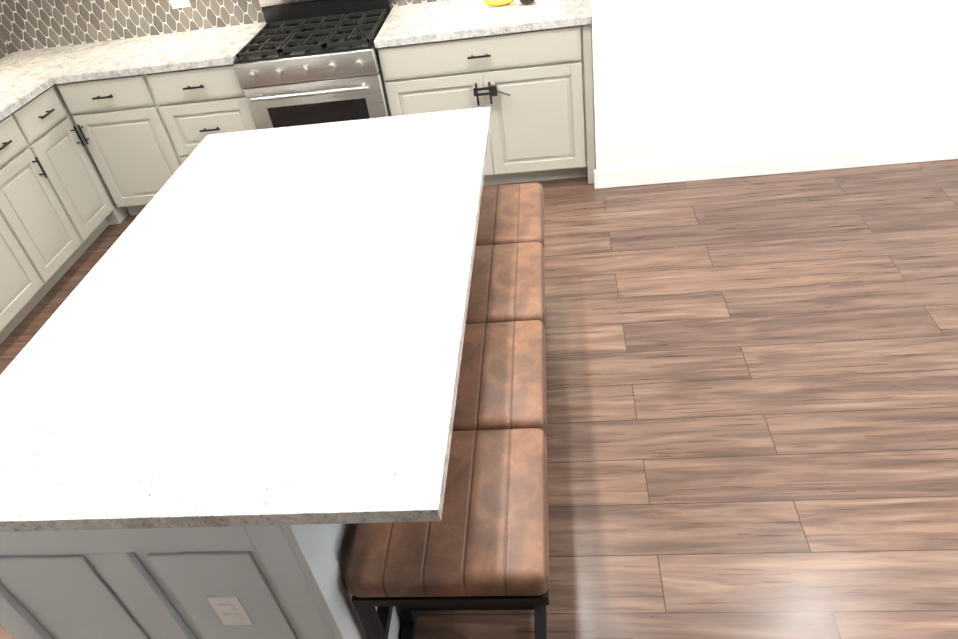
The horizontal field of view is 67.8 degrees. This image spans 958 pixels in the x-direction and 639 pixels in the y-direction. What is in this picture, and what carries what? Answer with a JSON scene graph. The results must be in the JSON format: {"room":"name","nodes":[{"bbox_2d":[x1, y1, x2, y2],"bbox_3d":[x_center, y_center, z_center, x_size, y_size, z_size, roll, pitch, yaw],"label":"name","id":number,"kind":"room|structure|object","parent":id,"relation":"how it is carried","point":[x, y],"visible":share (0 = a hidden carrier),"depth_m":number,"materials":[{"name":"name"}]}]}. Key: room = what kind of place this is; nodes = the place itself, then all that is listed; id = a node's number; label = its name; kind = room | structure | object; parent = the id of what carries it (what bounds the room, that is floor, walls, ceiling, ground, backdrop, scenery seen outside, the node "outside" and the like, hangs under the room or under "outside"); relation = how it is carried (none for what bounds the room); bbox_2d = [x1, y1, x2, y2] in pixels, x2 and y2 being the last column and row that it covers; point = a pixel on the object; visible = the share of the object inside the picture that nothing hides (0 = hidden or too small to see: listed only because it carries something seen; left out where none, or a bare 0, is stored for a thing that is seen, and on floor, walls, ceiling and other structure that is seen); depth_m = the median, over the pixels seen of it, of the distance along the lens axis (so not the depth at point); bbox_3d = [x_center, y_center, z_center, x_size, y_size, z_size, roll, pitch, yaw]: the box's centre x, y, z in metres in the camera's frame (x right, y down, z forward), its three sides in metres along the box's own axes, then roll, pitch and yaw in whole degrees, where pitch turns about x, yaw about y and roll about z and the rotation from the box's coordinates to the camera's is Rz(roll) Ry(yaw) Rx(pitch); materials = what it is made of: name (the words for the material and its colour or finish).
{"room":"kitchen","nodes":[
{"label":"kitchen","id":0,"kind":"room"},
{"bbox_2d":[0,159,957,638],"bbox_3d":[1.011,0.475,2.476,8.570,0.060,5.920,-3,38,7],"label":"floor","id":1,"kind":"structure","parent":0,"point":[752,403],"depth_m":2.63,"materials":[{"name":"brown wood"}]},
{"bbox_2d":[0,184,59,343],"bbox_3d":[-2.663,-0.078,3.354,0.629,0.660,0.984,-3,38,7],"label":"base cabinet","id":2,"kind":"object","parent":1,"relation":"on","point":[26,275],"depth_m":3.61,"materials":[{"name":"paint"}]},
{"bbox_2d":[0,105,95,277],"bbox_3d":[-2.638,-0.558,3.773,0.629,0.892,0.548,-3,38,7],"label":"base cabinet","id":3,"kind":"object","parent":1,"relation":"on","point":[60,211],"depth_m":3.79,"materials":[{"name":"paint"}]},
{"bbox_2d":[24,84,123,237],"bbox_3d":[-2.615,-0.787,4.060,0.629,0.892,0.465,-3,38,7],"label":"base cabinet","id":4,"kind":"object","parent":1,"relation":"on","point":[49,111],"depth_m":4.06,"materials":[{"name":"paint"}]},
{"bbox_2d":[57,76,168,215],"bbox_3d":[-2.009,-1.162,4.415,0.527,0.892,0.629,-3,38,7],"label":"base cabinet","id":5,"kind":"object","parent":1,"relation":"on","point":[144,135],"depth_m":4.12,"materials":[{"name":"paint"}]},
{"bbox_2d":[120,207,128,218],"bbox_3d":[-2.584,-1.105,4.461,0.626,0.892,0.701,-3,38,7],"label":"base cabinet","id":6,"kind":"object","parent":1,"relation":"on","point":[122,209],"depth_m":4.53,"materials":[{"name":"paint"}]},
{"bbox_2d":[0,42,99,120],"bbox_3d":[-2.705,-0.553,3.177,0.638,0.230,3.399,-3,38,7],"label":"countertop","id":7,"kind":"structure","parent":6,"relation":"on","point":[26,76],"depth_m":4.06,"materials":[{"name":"white stone"}]},
{"bbox_2d":[48,22,265,84],"bbox_3d":[-1.791,-1.527,4.075,1.041,0.035,0.669,-3,38,7],"label":"countertop","id":8,"kind":"structure","parent":6,"relation":"on","point":[218,46],"depth_m":4.00,"materials":[{"name":"white stone"}]},
{"bbox_2d":[129,64,256,178],"bbox_3d":[-1.515,-1.192,4.351,0.609,0.892,0.629,-3,38,7],"label":"base cabinet","id":9,"kind":"object","parent":1,"relation":"on","point":[181,108],"depth_m":3.97,"materials":[{"name":"paint"}]},
{"bbox_2d":[0,523,401,638],"bbox_3d":[-0.659,0.179,2.420,0.835,0.894,1.880,-3,38,7],"label":"kitchen island","id":10,"kind":"object","parent":1,"relation":"on","point":[177,580],"depth_m":1.56,"materials":[{"name":"grey paint"}]},
{"bbox_2d":[0,107,491,530],"bbox_3d":[-0.591,-0.192,2.119,1.170,0.035,1.890,-3,38,7],"label":"island countertop","id":11,"kind":"structure","parent":10,"relation":"on","point":[277,335],"depth_m":1.76,"materials":[{"name":"white stone"}]},
{"bbox_2d":[233,0,392,129],"bbox_3d":[-0.860,-1.321,4.125,0.754,1.205,0.725,-3,38,7],"label":"gas range","id":12,"kind":"object","parent":1,"relation":"on","point":[301,62],"visible":0.67,"depth_m":3.84,"materials":[{"name":"silver metal"}]},
{"bbox_2d":[345,428,548,638],"bbox_3d":[-0.030,0.661,1.920,0.463,0.592,0.453,-3,38,7],"label":"stool","id":13,"kind":"object","parent":1,"relation":"on","point":[483,544],"visible":0.83,"depth_m":1.65,"materials":[{"name":"brown leather"}]},
{"bbox_2d":[377,24,594,185],"bbox_3d":[0.088,-1.290,4.144,1.107,0.892,0.629,-3,38,7],"label":"base cabinet","id":14,"kind":"object","parent":1,"relation":"on","point":[537,85],"depth_m":3.81,"materials":[{"name":"paint"}]},
{"bbox_2d":[374,0,590,47],"bbox_3d":[0.029,-1.647,3.851,1.105,0.035,0.639,-3,38,7],"label":"countertop","id":15,"kind":"structure","parent":14,"relation":"on","point":[446,19],"depth_m":3.71,"materials":[{"name":"white stone"}]},
{"bbox_2d":[484,0,533,5],"bbox_3d":[0.161,-1.745,3.869,0.294,0.060,0.153,-3,38,7],"label":"bananas","id":16,"kind":"object","parent":15,"relation":"on","point":[496,2],"visible":1,"depth_m":3.85,"materials":[{"name":"yellow food"}]},
{"bbox_2d":[452,320,546,437],"bbox_3d":[-0.001,0.376,2.280,0.463,0.592,0.453,-3,38,7],"label":"stool","id":17,"kind":"object","parent":1,"relation":"on","point":[502,380],"visible":0.29,"depth_m":2.05,"materials":[{"name":"brown leather"}]},
{"bbox_2d":[466,242,544,326],"bbox_3d":[0.029,0.090,2.639,0.463,0.592,0.453,-3,38,7],"label":"stool","id":18,"kind":"object","parent":1,"relation":"on","point":[507,283],"visible":0.19,"depth_m":2.41,"materials":[{"name":"brown leather"}]},
{"bbox_2d":[475,182,543,247],"bbox_3d":[0.058,-0.196,2.998,0.463,0.592,0.453,-3,38,7],"label":"stool","id":19,"kind":"object","parent":1,"relation":"on","point":[511,214],"visible":0.21,"depth_m":2.77,"materials":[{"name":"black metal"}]},
{"bbox_2d":[588,0,957,171],"bbox_3d":[2.720,-2.255,3.232,4.450,2.850,0.830,-3,38,7],"label":"wall","id":20,"kind":"structure","parent":0,"point":[676,82],"depth_m":3.62,"materials":[{"name":"white paint"}]},
{"bbox_2d":[594,141,957,188],"bbox_3d":[2.861,-0.923,3.746,4.464,0.105,0.024,-3,38,7],"label":"baseboard","id":21,"kind":"structure","parent":20,"relation":"attached to","point":[899,154],"depth_m":3.87,"materials":[{"name":"white wood"}]},
{"bbox_3d":[-3.219,-0.638,2.394,0.150,2.850,4.900,-3,38,7],"label":"wall","id":22,"kind":"structure","parent":0,"visible":0},
{"bbox_2d":[0,32,11,58],"bbox_3d":[-3.068,-0.795,3.018,0.008,0.505,3.390,-3,38,7],"label":"tile backsplash","id":23,"kind":"structure","parent":22,"relation":"attached to","point":[5,48],"depth_m":4.41,"materials":[{"name":"grey tile"}]},
{"bbox_2d":[0,0,443,51],"bbox_3d":[-1.202,-1.985,4.098,3.570,0.571,0.008,-3,38,7],"label":"tile backsplash","id":24,"kind":"structure","parent":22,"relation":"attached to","point":[25,25],"depth_m":4.30,"materials":[{"name":"grey tile"}]},
{"bbox_2d":[170,0,190,8],"bbox_3d":[-1.771,-1.881,4.215,0.116,0.070,0.008,-3,38,7],"label":"outlet","id":25,"kind":"object","parent":24,"relation":"attached to","point":[179,3],"visible":1,"depth_m":4.21,"materials":[{"name":"white plastic"}]}
]}

